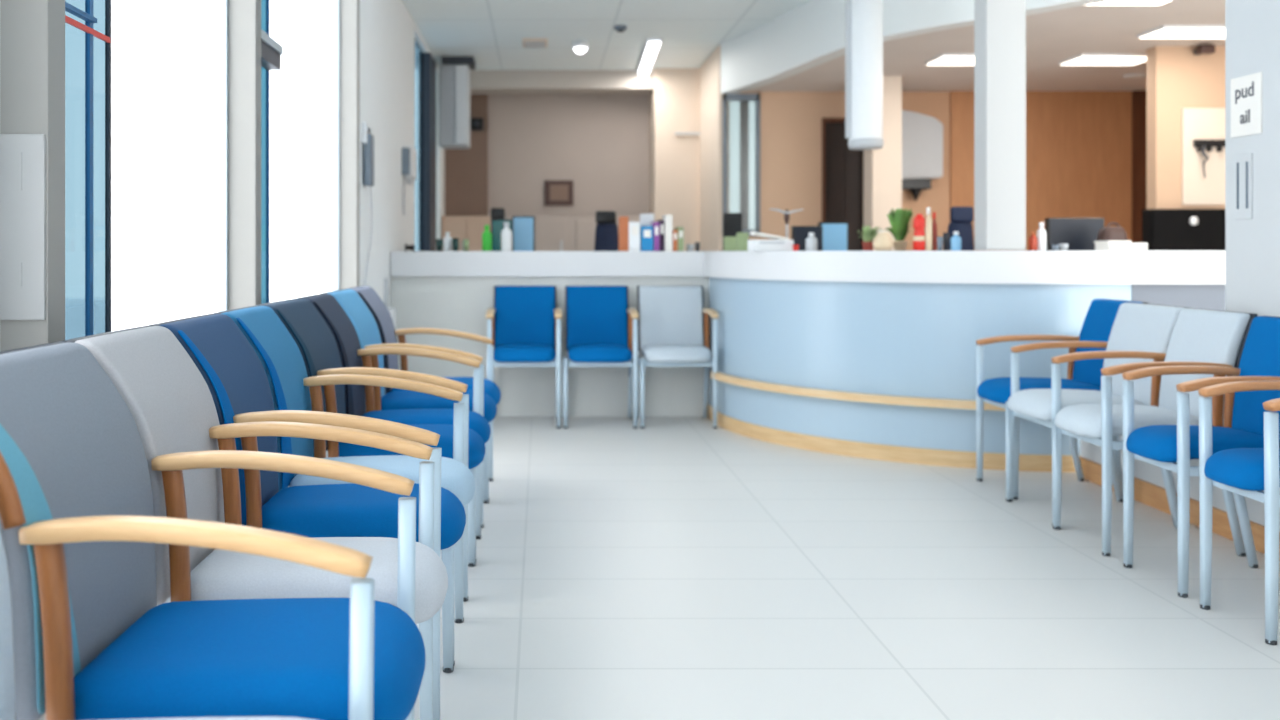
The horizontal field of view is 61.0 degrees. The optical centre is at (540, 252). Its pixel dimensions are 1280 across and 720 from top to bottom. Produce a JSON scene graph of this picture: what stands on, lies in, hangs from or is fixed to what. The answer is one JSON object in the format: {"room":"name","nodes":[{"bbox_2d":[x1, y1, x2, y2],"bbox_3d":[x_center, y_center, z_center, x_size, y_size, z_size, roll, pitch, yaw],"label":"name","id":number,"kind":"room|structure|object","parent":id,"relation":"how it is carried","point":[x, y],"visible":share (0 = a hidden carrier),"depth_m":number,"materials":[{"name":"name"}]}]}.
{"room":"hospital interior","nodes":[
{"label":"hospital interior","id":0,"kind":"room"},
{"bbox_2d":[0,0,64,719],"bbox_3d":[-1.095,-0.380,2.298,0.130,3.000,0.084,0,0,0],"label":"wall","id":1,"kind":"structure","parent":0,"point":[32,32],"depth_m":2.26,"materials":[{"name":"grey paint"}]},
{"bbox_2d":[0,134,45,319],"bbox_3d":[-1.081,-0.054,2.251,0.094,0.388,0.010,0,0,0],"label":"wall panel","id":2,"kind":"object","parent":1,"relation":"attached to","point":[22,156],"visible":1,"depth_m":2.25,"materials":[{"name":"grey plastic"}]},
{"bbox_2d":[65,0,227,605],"bbox_3d":[-1.144,-0.380,3.120,0.032,3.000,1.560,0,0,0],"label":"window","id":3,"kind":"structure","parent":0,"point":[87,22],"depth_m":2.75,"materials":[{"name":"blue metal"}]},
{"bbox_2d":[228,0,260,309],"bbox_3d":[-1.095,-0.380,3.940,0.130,3.000,0.080,0,0,0],"label":"pillar","id":4,"kind":"structure","parent":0,"point":[244,16],"depth_m":3.90,"materials":[{"name":"grey paint"}]},
{"bbox_2d":[339,0,358,289],"bbox_3d":[-1.095,-0.380,6.090,0.130,3.000,0.080,0,0,0],"label":"pillar","id":5,"kind":"structure","parent":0,"point":[348,9],"depth_m":6.05,"materials":[{"name":"grey paint"}]},
{"bbox_2d":[321,0,414,306],"bbox_3d":[-1.140,-0.380,7.465,0.220,3.000,2.670,0,0,0],"label":"wall","id":6,"kind":"structure","parent":0,"point":[386,27],"depth_m":6.84,"materials":[{"name":"white paint"}]},
{"bbox_2d":[261,0,338,486],"bbox_3d":[-1.120,-0.380,5.015,0.080,3.000,2.070,0,0,0],"label":"window","id":7,"kind":"structure","parent":6,"relation":"in","point":[271,50],"depth_m":4.53,"materials":[{"name":"silver metal"}]},
{"bbox_2d":[361,122,373,285],"bbox_3d":[-1.005,-0.279,6.285,0.050,0.942,0.200,0,0,0],"label":"wall telephone","id":8,"kind":"object","parent":6,"relation":"attached to","point":[367,138],"visible":0.99,"depth_m":6.22,"materials":[{"name":"white plastic"}]},
{"bbox_2d":[384,279,396,327],"bbox_3d":[-0.995,0.335,7.100,0.070,0.330,0.200,0,0,0],"label":"box","id":9,"kind":"object","parent":6,"relation":"attached to","point":[393,310],"visible":0.45,"depth_m":7.08,"materials":[{"name":"white plastic"}]},
{"bbox_2d":[402,146,416,214],"bbox_3d":[-0.996,-0.539,8.170,0.070,0.522,0.360,0,0,0],"label":"dispenser","id":10,"kind":"object","parent":6,"relation":"attached to","point":[409,154],"visible":1,"depth_m":8.02,"materials":[{"name":"white plastic"}]},
{"bbox_2d":[415,24,438,250],"bbox_3d":[-1.060,-0.380,9.900,0.100,3.000,2.200,0,0,0],"label":"window","id":11,"kind":"structure","parent":6,"relation":"in","point":[426,66],"depth_m":9.86,"materials":[{"name":"white paint"}]},
{"bbox_2d":[436,73,444,250],"bbox_3d":[-1.140,-0.380,11.500,0.220,3.000,1.000,0,0,0],"label":"wall","id":12,"kind":"structure","parent":0,"point":[440,153],"depth_m":11.00,"materials":[{"name":"white paint"}]},
{"bbox_2d":[445,94,487,215],"bbox_3d":[-0.850,-0.380,11.650,0.560,3.000,0.200,0,0,0],"label":"wall","id":13,"kind":"structure","parent":0,"point":[466,170],"depth_m":11.55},
{"bbox_2d":[470,118,483,130],"bbox_3d":[-0.681,-1.370,11.485,0.140,0.130,0.130,0,0,0],"label":"camera","id":14,"kind":"object","parent":13,"relation":"attached to","point":[476,124],"visible":1,"depth_m":11.45,"materials":[{"name":"black plastic"}]},
{"bbox_2d":[488,94,648,215],"bbox_3d":[0.295,-0.380,11.675,1.730,3.000,0.150,0,0,0],"label":"wall","id":15,"kind":"structure","parent":0,"point":[598,142],"depth_m":11.60,"materials":[{"name":"paint"}]},
{"bbox_2d":[545,180,572,205],"bbox_3d":[0.193,-0.644,11.582,0.310,0.270,0.036,0,0,0],"label":"picture frame","id":16,"kind":"object","parent":15,"relation":"attached to","point":[557,192],"visible":1,"depth_m":11.57,"materials":[{"name":"brown"}]},
{"bbox_2d":[403,0,809,69],"bbox_3d":[2.360,-1.920,5.300,7.280,0.080,13.600,0,0,0],"label":"ceiling","id":17,"kind":"structure","parent":0,"point":[492,32],"depth_m":9.00,"materials":[{"name":"paint"}]},
{"bbox_2d":[439,56,475,148],"bbox_3d":[-0.812,-1.453,10.495,0.335,0.855,0.350,0,0,0],"label":"duct","id":18,"kind":"object","parent":17,"relation":"hanging from","point":[454,71],"visible":1,"depth_m":10.35,"materials":[{"name":"grey plastic"}]},
{"bbox_2d":[522,38,546,47],"bbox_3d":[-0.053,-1.865,9.600,0.220,0.030,0.320,0,0,0],"label":"ceiling vent","id":19,"kind":"object","parent":17,"relation":"in","point":[527,42],"visible":1,"depth_m":9.52,"materials":[{"name":"beige paint"}]},
{"bbox_2d":[470,70,653,93],"bbox_3d":[0.065,-1.785,11.300,2.190,0.190,0.400,0,0,0],"label":"beam","id":20,"kind":"structure","parent":17,"relation":"attached to","point":[481,81],"depth_m":11.10,"materials":[{"name":"beige paint"}]},
{"bbox_2d":[572,40,588,53],"bbox_3d":[0.350,-1.825,9.600,0.150,0.110,0.150,0,0,0],"label":"spotlight","id":21,"kind":"object","parent":17,"relation":"attached to","point":[580,46],"visible":1,"depth_m":9.55,"materials":[{"name":"white plastic"}]},
{"bbox_2d":[637,38,661,73],"bbox_3d":[1.032,-1.857,10.490,0.130,0.045,2.094,0,0,2],"label":"strip light","id":22,"kind":"object","parent":17,"relation":"attached to","point":[652,46],"visible":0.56,"depth_m":10.04,"materials":[{"name":"white plastic"}]},
{"bbox_2d":[845,0,883,149],"bbox_3d":[1.978,-1.259,6.600,0.223,1.242,0.210,0,0,0],"label":"pendant light","id":23,"kind":"object","parent":17,"relation":"hanging from","point":[863,18],"visible":1,"depth_m":6.52,"materials":[{"name":"white plastic"}]},
{"bbox_2d":[649,68,699,250],"bbox_3d":[1.540,-0.380,11.375,0.760,3.000,0.750,0,0,0],"label":"wall","id":24,"kind":"structure","parent":0,"point":[674,100],"depth_m":11.00,"materials":[{"name":"paint"}]},
{"bbox_2d":[700,45,722,250],"bbox_3d":[1.627,-0.380,10.370,0.035,3.000,1.200,0,0,0],"label":"wall","id":25,"kind":"structure","parent":0,"point":[711,97],"depth_m":10.26,"materials":[{"name":"beige paint"}]},
{"bbox_2d":[740,92,949,250],"bbox_3d":[2.672,-0.380,9.845,2.055,3.000,0.150,0,0,0],"label":"wall","id":26,"kind":"structure","parent":0,"point":[790,122],"depth_m":9.77,"materials":[{"name":"paint"}]},
{"bbox_2d":[723,93,759,235],"bbox_3d":[1.812,-0.795,9.785,0.335,1.290,0.070,0,0,0],"label":"window","id":27,"kind":"structure","parent":26,"relation":"in","point":[741,111],"depth_m":9.78,"materials":[{"name":"blue glass"}]},
{"bbox_2d":[822,118,862,250],"bbox_3d":[2.750,-0.050,9.835,0.420,2.340,0.170,0,0,0],"label":"door","id":28,"kind":"structure","parent":26,"relation":"in","point":[842,167],"depth_m":9.84,"materials":[{"name":"brown wood"}]},
{"bbox_2d":[721,0,1110,93],"bbox_3d":[3.196,-1.655,7.077,1.560,0.450,5.955,0,0,-44],"label":"ceiling bulkhead","id":29,"kind":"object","parent":26,"relation":"attached to","point":[812,34],"depth_m":7.98,"materials":[{"name":"white paint"}]},
{"bbox_2d":[902,110,942,200],"bbox_3d":[3.322,-0.875,9.670,0.495,0.809,0.200,0,0,0],"label":"dispenser","id":30,"kind":"object","parent":26,"relation":"attached to","point":[922,135],"visible":0.66,"depth_m":9.57,"materials":[{"name":"grey plastic"}]},
{"bbox_2d":[902,179,930,189],"bbox_3d":[3.290,-0.613,9.685,0.360,0.085,0.170,0,0,0],"label":"tray","id":31,"kind":"object","parent":30,"relation":"on","point":[907,184],"depth_m":9.60,"materials":[{"name":"black plastic"}]},
{"bbox_2d":[414,416,1279,719],"bbox_3d":[2.360,1.170,5.300,7.280,0.100,13.600,0,0,0],"label":"floor","id":32,"kind":"structure","parent":0,"point":[673,567],"depth_m":3.56,"materials":[{"name":"tile"}]},
{"bbox_2d":[0,530,313,719],"bbox_3d":[-0.542,0.641,1.241,0.703,0.958,0.478,0,0,0],"label":"chair","id":33,"kind":"object","parent":32,"relation":"on","point":[7,676],"visible":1,"depth_m":1.42,"materials":[{"name":"grey fabric"}]},
{"bbox_2d":[0,341,425,719],"bbox_3d":[-0.542,0.641,1.726,0.703,0.958,0.529,0,0,0],"label":"chair","id":34,"kind":"object","parent":32,"relation":"on","point":[80,530],"visible":0.98,"depth_m":1.59,"materials":[{"name":"blue fabric"}]},
{"bbox_2d":[62,325,447,719],"bbox_3d":[-0.542,0.641,2.207,0.706,0.958,0.455,0,0,0],"label":"chair","id":35,"kind":"object","parent":32,"relation":"on","point":[194,461],"visible":0.7,"depth_m":2.08,"materials":[{"name":"grey fabric"}]},
{"bbox_2d":[150,314,465,719],"bbox_3d":[-0.542,0.641,2.671,0.704,0.958,0.471,0,0,0],"label":"chair","id":36,"kind":"object","parent":32,"relation":"on","point":[235,377],"visible":0.66,"depth_m":2.56,"materials":[{"name":"blue fabric"}]},
{"bbox_2d":[212,305,474,665],"bbox_3d":[-0.542,0.641,3.128,0.703,0.958,0.442,0,0,0],"label":"chair","id":37,"kind":"object","parent":32,"relation":"on","point":[279,354],"visible":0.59,"depth_m":3.15,"materials":[{"name":"blue fabric"}]},
{"bbox_2d":[256,298,484,601],"bbox_3d":[-0.542,0.641,3.623,0.703,0.958,0.543,0,0,0],"label":"chair","id":38,"kind":"object","parent":32,"relation":"on","point":[317,345],"visible":0.45,"depth_m":3.51,"materials":[{"name":"blue fabric"}]},
{"bbox_2d":[298,294,490,561],"bbox_3d":[-0.542,0.641,4.111,0.704,0.958,0.440,0,0,0],"label":"chair","id":39,"kind":"object","parent":32,"relation":"on","point":[344,332],"visible":0.54,"depth_m":4.15,"materials":[{"name":"blue fabric"}]},
{"bbox_2d":[320,289,496,527],"bbox_3d":[-0.542,0.641,4.594,0.704,0.958,0.523,0,0,0],"label":"chair","id":40,"kind":"object","parent":32,"relation":"on","point":[365,325],"visible":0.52,"depth_m":4.46,"materials":[{"name":"blue fabric"}]},
{"bbox_2d":[346,286,500,499],"bbox_3d":[-0.542,0.641,5.097,0.703,0.958,0.484,0,0,0],"label":"chair","id":41,"kind":"object","parent":32,"relation":"on","point":[382,316],"visible":0.47,"depth_m":5.20,"materials":[{"name":"blue fabric"}]},
{"bbox_2d":[442,216,490,250],"bbox_3d":[-0.765,0.370,11.285,0.510,1.500,0.430,0,0,0],"label":"cabinet","id":42,"kind":"object","parent":32,"relation":"on","point":[471,228],"visible":0.31,"depth_m":11.08,"materials":[{"name":"beige laminate"}]},
{"bbox_2d":[491,208,504,218],"bbox_3d":[-0.332,0.375,8.700,0.508,1.489,0.516,0,0,0],"label":"office chair","id":43,"kind":"object","parent":32,"relation":"on","point":[496,213],"visible":0.11,"depth_m":8.85,"materials":[{"name":"grey plastic"}]},
{"bbox_2d":[486,286,561,428],"bbox_3d":[-0.109,0.672,7.117,0.491,0.896,0.550,0,0,0],"label":"chair","id":44,"kind":"object","parent":32,"relation":"on","point":[524,322],"visible":0.88,"depth_m":7.26,"materials":[{"name":"blue fabric"}]},
{"bbox_2d":[505,216,639,250],"bbox_3d":[0.320,0.370,11.285,1.640,1.500,0.430,0,0,0],"label":"cabinet","id":45,"kind":"object","parent":32,"relation":"on","point":[552,233],"visible":0.13,"depth_m":11.08,"materials":[{"name":"paint"}]},
{"bbox_2d":[562,286,638,428],"bbox_3d":[0.385,0.672,7.117,0.487,0.896,0.552,0,0,0],"label":"chair","id":46,"kind":"object","parent":32,"relation":"on","point":[601,328],"visible":1,"depth_m":7.26,"materials":[{"name":"blue fabric"}]},
{"bbox_2d":[594,211,618,250],"bbox_3d":[0.540,0.393,8.400,0.508,1.454,0.516,0,0,0],"label":"office chair","id":47,"kind":"object","parent":32,"relation":"on","point":[606,233],"visible":0.3,"depth_m":8.57,"materials":[{"name":"blue fabric"}]},
{"bbox_2d":[637,286,718,428],"bbox_3d":[0.885,0.672,7.117,0.507,0.896,0.552,0,0,0],"label":"chair","id":48,"kind":"object","parent":32,"relation":"on","point":[673,321],"visible":0.98,"depth_m":7.26,"materials":[{"name":"grey fabric"}]},
{"bbox_2d":[390,251,1224,471],"bbox_3d":[1.485,0.554,7.196,5.366,1.132,2.208,0,0,29],"label":"reception desk","id":49,"kind":"object","parent":32,"relation":"on","point":[859,354],"depth_m":5.97,"materials":[{"name":"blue laminate"}]},
{"bbox_2d":[482,225,491,250],"bbox_3d":[-0.375,-0.103,7.500,0.069,0.182,0.069,0,0,0],"label":"bottle","id":50,"kind":"object","parent":49,"relation":"on","point":[486,235],"visible":0.93,"depth_m":7.47,"materials":[{"name":"green plastic"}]},
{"bbox_2d":[491,219,512,250],"bbox_3d":[-0.287,0.059,7.960,0.220,0.618,0.180,0,0,0],"label":"computer monitor","id":51,"kind":"object","parent":49,"relation":"on","point":[497,225],"visible":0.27,"depth_m":7.93,"materials":[{"name":"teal plastic"}]},
{"bbox_2d":[501,222,511,250],"bbox_3d":[-0.240,-0.114,7.500,0.076,0.203,0.076,0,0,0],"label":"bottle","id":52,"kind":"object","parent":49,"relation":"on","point":[506,233],"visible":0.95,"depth_m":7.47,"materials":[{"name":"white plastic"}]},
{"bbox_2d":[512,216,534,250],"bbox_3d":[-0.134,0.043,8.260,0.220,0.651,0.180,0,0,0],"label":"computer monitor","id":53,"kind":"object","parent":49,"relation":"on","point":[523,226],"visible":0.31,"depth_m":8.23,"materials":[{"name":"blue plastic"}]},
{"bbox_2d":[619,216,628,250],"bbox_3d":[0.573,-0.132,7.500,0.062,0.240,0.100,0,0,0],"label":"carton","id":54,"kind":"object","parent":49,"relation":"on","point":[623,220],"visible":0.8,"depth_m":7.45,"materials":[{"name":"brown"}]},
{"bbox_2d":[629,222,639,250],"bbox_3d":[0.642,-0.113,7.504,0.076,0.201,0.192,0,0,0],"label":"ring binder","id":55,"kind":"object","parent":49,"relation":"on","point":[634,227],"visible":0.71,"depth_m":7.41,"materials":[{"name":"white plastic"}]},
{"bbox_2d":[640,226,652,250],"bbox_3d":[0.729,-0.099,7.504,0.083,0.174,0.192,0,0,0],"label":"ring binder","id":56,"kind":"object","parent":49,"relation":"on","point":[646,232],"visible":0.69,"depth_m":7.41,"materials":[{"name":"blue plastic"}]},
{"bbox_2d":[640,214,653,225],"bbox_3d":[0.749,-0.145,7.635,0.099,0.266,0.030,0,0,0],"label":"carton","id":57,"kind":"object","parent":49,"relation":"on","point":[645,219],"visible":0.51,"depth_m":7.62,"materials":[{"name":"white cardboard"}]},
{"bbox_2d":[651,222,658,250],"bbox_3d":[0.793,-0.113,7.504,0.038,0.201,0.192,0,0,0],"label":"ring binder","id":58,"kind":"object","parent":49,"relation":"on","point":[655,225],"visible":0.78,"depth_m":7.41,"materials":[{"name":"purple"}]},
{"bbox_2d":[657,220,663,250],"bbox_3d":[0.832,-0.120,7.504,0.031,0.215,0.192,0,0,0],"label":"ring binder","id":59,"kind":"object","parent":49,"relation":"on","point":[661,222],"visible":0.78,"depth_m":7.41,"materials":[{"name":"purple"}]},
{"bbox_2d":[662,215,672,250],"bbox_3d":[0.877,-0.137,7.504,0.052,0.250,0.192,0,0,0],"label":"ring binder","id":60,"kind":"object","parent":49,"relation":"on","point":[668,219],"visible":0.78,"depth_m":7.41,"materials":[{"name":"plastic"}]},
{"bbox_2d":[675,227,683,250],"bbox_3d":[0.960,-0.095,7.504,0.038,0.167,0.192,0,0,0],"label":"ring binder","id":61,"kind":"object","parent":49,"relation":"on","point":[680,229],"visible":0.77,"depth_m":7.41,"materials":[{"name":"green"}]},
{"bbox_2d":[723,237,735,250],"bbox_3d":[1.271,-0.061,7.265,0.081,0.098,0.060,0,0,0],"label":"carton","id":62,"kind":"object","parent":49,"relation":"on","point":[729,243],"visible":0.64,"depth_m":7.24,"materials":[{"name":"green"}]},
{"bbox_2d":[722,213,741,250],"bbox_3d":[1.365,0.041,7.710,0.220,0.653,0.180,0,0,0],"label":"computer monitor","id":63,"kind":"object","parent":49,"relation":"on","point":[731,222],"visible":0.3,"depth_m":7.68,"materials":[{"name":"black plastic"}]},
{"bbox_2d":[736,232,748,250],"bbox_3d":[1.293,-0.072,6.932,0.071,0.120,0.050,0,0,0],"label":"carton","id":64,"kind":"object","parent":49,"relation":"on","point":[742,238],"visible":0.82,"depth_m":6.91,"materials":[{"name":"green"}]},
{"bbox_2d":[748,232,793,250],"bbox_3d":[1.368,-0.070,6.434,0.244,0.115,0.123,0,0,-9],"label":"printer","id":65,"kind":"object","parent":49,"relation":"on","point":[780,243],"visible":0.99,"depth_m":6.38,"materials":[{"name":"white plastic"}]},
{"bbox_2d":[770,208,802,237],"bbox_3d":[1.492,-0.141,6.562,0.201,0.258,0.100,0,0,0],"label":"desk lamp","id":66,"kind":"object","parent":49,"relation":"on","point":[787,213],"visible":0.82,"depth_m":6.55,"materials":[{"name":"grey plastic"}]},
{"bbox_2d":[791,226,822,250],"bbox_3d":[1.663,0.100,6.760,0.220,0.537,0.180,0,0,0],"label":"computer monitor","id":67,"kind":"object","parent":49,"relation":"on","point":[799,234],"visible":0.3,"depth_m":6.73,"materials":[{"name":"black plastic"}]},
{"bbox_2d":[806,233,816,250],"bbox_3d":[1.566,-0.065,6.252,0.064,0.105,0.064,0,0,0],"label":"bottle","id":68,"kind":"object","parent":49,"relation":"on","point":[811,241],"visible":1,"depth_m":6.23,"materials":[{"name":"grey plastic"}]},
{"bbox_2d":[818,222,848,250],"bbox_3d":[1.896,0.084,7.010,0.220,0.569,0.180,0,0,0],"label":"computer monitor","id":69,"kind":"object","parent":49,"relation":"on","point":[835,234],"visible":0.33,"depth_m":6.98,"materials":[{"name":"blue plastic"}]},
{"bbox_2d":[857,225,880,250],"bbox_3d":[1.828,-0.084,5.990,0.142,0.144,0.089,0,0,0],"label":"potted plant","id":70,"kind":"object","parent":49,"relation":"on","point":[868,235],"visible":0.94,"depth_m":5.97,"materials":[{"name":"green plant"}]},
{"bbox_2d":[873,231,892,250],"bbox_3d":[1.855,-0.065,5.857,0.108,0.106,0.108,0,0,0],"label":"ceramic vase","id":71,"kind":"object","parent":49,"relation":"on","point":[882,241],"visible":1,"depth_m":5.82,"materials":[{"name":"beige"}]},
{"bbox_2d":[885,208,912,250],"bbox_3d":[1.969,-0.130,5.941,0.159,0.236,0.095,0,0,0],"label":"potted plant","id":72,"kind":"object","parent":49,"relation":"on","point":[899,219],"visible":1,"depth_m":5.92,"materials":[{"name":"green plant"}]},
{"bbox_2d":[913,214,925,250],"bbox_3d":[2.043,-0.111,5.830,0.070,0.198,0.070,0,0,0],"label":"squeeze bottle","id":73,"kind":"object","parent":49,"relation":"on","point":[919,220],"visible":1,"depth_m":5.80,"materials":[{"name":"red plastic"}]},
{"bbox_2d":[925,207,931,250],"bbox_3d":[2.084,-0.129,5.807,0.038,0.234,0.038,0,0,0],"label":"bottle","id":74,"kind":"object","parent":49,"relation":"on","point":[928,222],"visible":1,"depth_m":5.79,"materials":[{"name":"beige plastic"}]},
{"bbox_2d":[932,212,936,250],"bbox_3d":[2.144,-0.117,5.888,0.030,0.209,0.030,0,0,0],"label":"bottle","id":75,"kind":"object","parent":49,"relation":"on","point":[934,224],"visible":0.87,"depth_m":5.88,"materials":[{"name":"red plastic"}]},
{"bbox_2d":[951,232,960,250],"bbox_3d":[2.208,-0.063,5.747,0.053,0.102,0.053,0,0,0],"label":"bottle","id":76,"kind":"object","parent":49,"relation":"on","point":[955,240],"visible":1,"depth_m":5.73,"materials":[{"name":"blue"}]},
{"bbox_2d":[974,0,1025,249],"bbox_3d":[2.413,-0.938,5.680,0.205,1.845,0.160,0,0,0],"label":"pillar","id":77,"kind":"structure","parent":49,"relation":"on","point":[999,25],"depth_m":5.60,"materials":[{"name":"grey paint"}]},
{"bbox_2d":[1037,222,1045,250],"bbox_3d":[2.620,-0.086,5.654,0.047,0.148,0.047,0,0,0],"label":"bottle","id":78,"kind":"object","parent":49,"relation":"on","point":[1041,233],"visible":1,"depth_m":5.63,"materials":[{"name":"white plastic"}]},
{"bbox_2d":[1045,218,1103,250],"bbox_3d":[3.189,0.080,6.460,0.334,0.577,0.180,0,0,0],"label":"computer monitor","id":79,"kind":"object","parent":49,"relation":"on","point":[1080,234],"visible":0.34,"depth_m":6.43,"materials":[{"name":"black plastic"}]},
{"bbox_2d":[1097,222,1127,240],"bbox_3d":[3.303,0.096,6.220,0.250,0.545,0.120,0,0,0],"label":"cloth bag","id":80,"kind":"object","parent":49,"relation":"on","point":[1107,233],"visible":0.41,"depth_m":6.17,"materials":[{"name":"brown"}]},
{"bbox_2d":[1094,241,1147,250],"bbox_3d":[3.017,-0.038,5.622,0.200,0.052,0.145,0,0,-2],"label":"paper stack","id":81,"kind":"object","parent":49,"relation":"on","point":[1099,245],"visible":1,"depth_m":5.55,"materials":[{"name":"white"}]},
{"bbox_2d":[948,206,973,250],"bbox_3d":[2.704,0.412,6.700,0.508,1.416,0.516,0,0,0],"label":"office chair","id":82,"kind":"object","parent":32,"relation":"on","point":[961,217],"visible":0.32,"depth_m":6.87,"materials":[{"name":"blue fabric"}]},
{"bbox_2d":[976,299,1148,499],"bbox_3d":[2.432,0.672,5.112,0.669,0.896,0.444,0,0,0],"label":"chair","id":83,"kind":"object","parent":32,"relation":"on","point":[1094,335],"visible":0.62,"depth_m":5.12,"materials":[{"name":"blue fabric"}]},
{"bbox_2d":[1006,303,1188,525],"bbox_3d":[2.362,0.672,4.643,0.618,0.896,0.482,0,0,0],"label":"chair","id":84,"kind":"object","parent":32,"relation":"on","point":[1140,332],"visible":0.68,"depth_m":4.56,"materials":[{"name":"grey fabric"}]},
{"bbox_2d":[1052,308,1257,556],"bbox_3d":[2.343,0.672,4.184,0.618,0.896,0.426,0,0,0],"label":"chair","id":85,"kind":"object","parent":32,"relation":"on","point":[1206,337],"visible":0.68,"depth_m":4.08,"materials":[{"name":"grey fabric"}]},
{"bbox_2d":[1142,209,1224,250],"bbox_3d":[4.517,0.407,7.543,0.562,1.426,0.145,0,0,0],"label":"computer monitor","id":86,"kind":"object","parent":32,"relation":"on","point":[1162,229],"visible":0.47,"depth_m":7.49,"materials":[{"name":"black"}]},
{"bbox_2d":[1122,316,1279,597],"bbox_3d":[2.314,0.672,3.685,0.561,0.896,0.379,0,0,0],"label":"chair","id":87,"kind":"object","parent":32,"relation":"on","point":[1162,446],"visible":0.77,"depth_m":3.71,"materials":[{"name":"blue fabric"}]},
{"bbox_2d":[1198,380,1279,644],"bbox_3d":[2.314,0.672,3.248,0.561,0.896,0.356,0,0,0],"label":"chair","id":88,"kind":"object","parent":32,"relation":"on","point":[1246,472],"visible":1,"depth_m":3.20,"materials":[{"name":"blue fabric"}]},
{"bbox_2d":[863,76,901,250],"bbox_3d":[2.853,-0.170,9.025,0.245,2.580,0.250,0,0,0],"label":"pillar","id":89,"kind":"structure","parent":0,"point":[882,168],"depth_m":8.90,"materials":[{"name":"beige paint"}]},
{"bbox_2d":[744,0,1224,91],"bbox_3d":[3.728,-1.480,7.628,4.045,0.040,4.285,0,0,0],"label":"ceiling","id":90,"kind":"structure","parent":0,"point":[1052,37],"depth_m":7.71,"materials":[{"name":"paint"}]},
{"bbox_2d":[925,54,973,64],"bbox_3d":[3.200,-1.446,8.085,0.524,0.028,0.354,0,0,0],"label":"ceiling light panel","id":91,"kind":"object","parent":90,"relation":"attached to","point":[943,59],"visible":0.56,"depth_m":8.03,"materials":[{"name":"white plastic"}]},
{"bbox_2d":[927,57,973,64],"bbox_3d":[3.200,-1.436,8.085,0.500,0.008,0.330,0,0,0],"label":"diffuser","id":92,"kind":"object","parent":91,"relation":"attached to","point":[937,60],"depth_m":8.08,"materials":[{"name":"white"}]},
{"bbox_2d":[1059,54,1146,64],"bbox_3d":[4.245,-1.446,8.085,0.574,0.028,0.354,0,0,0],"label":"ceiling light panel","id":93,"kind":"object","parent":90,"relation":"attached to","point":[1081,59],"visible":0.81,"depth_m":8.01,"materials":[{"name":"white plastic"}]},
{"bbox_2d":[1088,0,1170,4],"bbox_3d":[3.340,-1.446,6.190,0.504,0.028,0.144,0,0,0],"label":"ceiling light panel","id":94,"kind":"object","parent":90,"relation":"attached to","point":[1112,2],"visible":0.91,"depth_m":6.17,"materials":[{"name":"white plastic"}]},
{"bbox_2d":[1137,25,1224,38],"bbox_3d":[4.310,-1.446,7.075,0.644,0.028,0.314,0,0,0],"label":"ceiling light panel","id":95,"kind":"object","parent":90,"relation":"attached to","point":[1165,31],"visible":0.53,"depth_m":7.03,"materials":[{"name":"white plastic"}]},
{"bbox_2d":[1140,29,1224,38],"bbox_3d":[4.310,-1.436,7.075,0.620,0.008,0.290,0,0,0],"label":"diffuser","id":96,"kind":"object","parent":95,"relation":"attached to","point":[1154,33],"depth_m":7.08,"materials":[{"name":"white"}]},
{"bbox_2d":[950,91,1131,250],"bbox_3d":[4.725,-0.380,9.830,2.050,3.000,0.180,0,0,0],"label":"wall","id":97,"kind":"structure","parent":0,"point":[1079,143],"depth_m":9.74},
{"bbox_2d":[1132,91,1146,242],"bbox_3d":[5.415,-0.170,9.725,0.170,2.580,0.030,0,0,0],"label":"trim","id":98,"kind":"structure","parent":97,"relation":"attached to","point":[1139,98],"depth_m":9.71,"materials":[{"name":"brown wood"}]},
{"bbox_2d":[1080,0,1279,531],"bbox_3d":[2.783,-0.380,1.960,0.154,3.000,6.920,0,0,0],"label":"wall","id":99,"kind":"structure","parent":0,"point":[1252,27],"depth_m":4.10,"materials":[{"name":"white paint"}]},
{"bbox_2d":[1080,457,1279,559],"bbox_3d":[2.698,1.070,1.960,0.016,0.100,6.920,0,0,0],"label":"baseboard","id":100,"kind":"structure","parent":99,"relation":"attached to","point":[1152,495],"depth_m":4.65,"materials":[{"name":"brown wood"}]},
{"bbox_2d":[1235,153,1252,219],"bbox_3d":[2.700,-0.254,4.139,0.012,0.249,0.100,0,0,0],"label":"switch plate","id":101,"kind":"object","parent":99,"relation":"attached to","point":[1243,162],"visible":1,"depth_m":4.14,"materials":[{"name":"white paint"}]},
{"bbox_2d":[1231,72,1261,137],"bbox_3d":[2.702,-0.565,4.140,0.008,0.230,0.180,0,0,0],"label":"notice","id":102,"kind":"object","parent":99,"relation":"attached to","point":[1246,91],"visible":1,"depth_m":4.13,"materials":[{"name":"white paper"}]},
{"bbox_2d":[1147,46,1224,208],"bbox_3d":[5.045,-0.380,7.680,1.410,3.000,0.120,0,0,0],"label":"wall","id":103,"kind":"structure","parent":0,"point":[1177,78],"depth_m":7.62,"materials":[{"name":"paint"}]},
{"bbox_2d":[1182,108,1224,204],"bbox_3d":[4.844,-0.679,7.585,0.652,0.683,0.070,0,0,0],"label":"board","id":104,"kind":"object","parent":103,"relation":"attached to","point":[1200,126],"visible":0.52,"depth_m":7.60,"materials":[{"name":"paper"}]},
{"bbox_2d":[1194,44,1214,54],"bbox_3d":[4.625,-1.417,7.550,0.100,0.060,0.140,0,0,0],"label":"dome camera","id":105,"kind":"object","parent":103,"relation":"attached to","point":[1204,48],"visible":1,"depth_m":7.48,"materials":[{"name":"grey plastic"}]},
{"label":"outside","id":106,"kind":"structure","parent":0,"visible":0},
{"bbox_2d":[111,299,286,330],"bbox_3d":[-15.690,1.370,9.000,28.620,0.200,42.000,0,0,0],"label":"pavement","id":107,"kind":"structure","parent":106,"point":[125,313],"depth_m":23.86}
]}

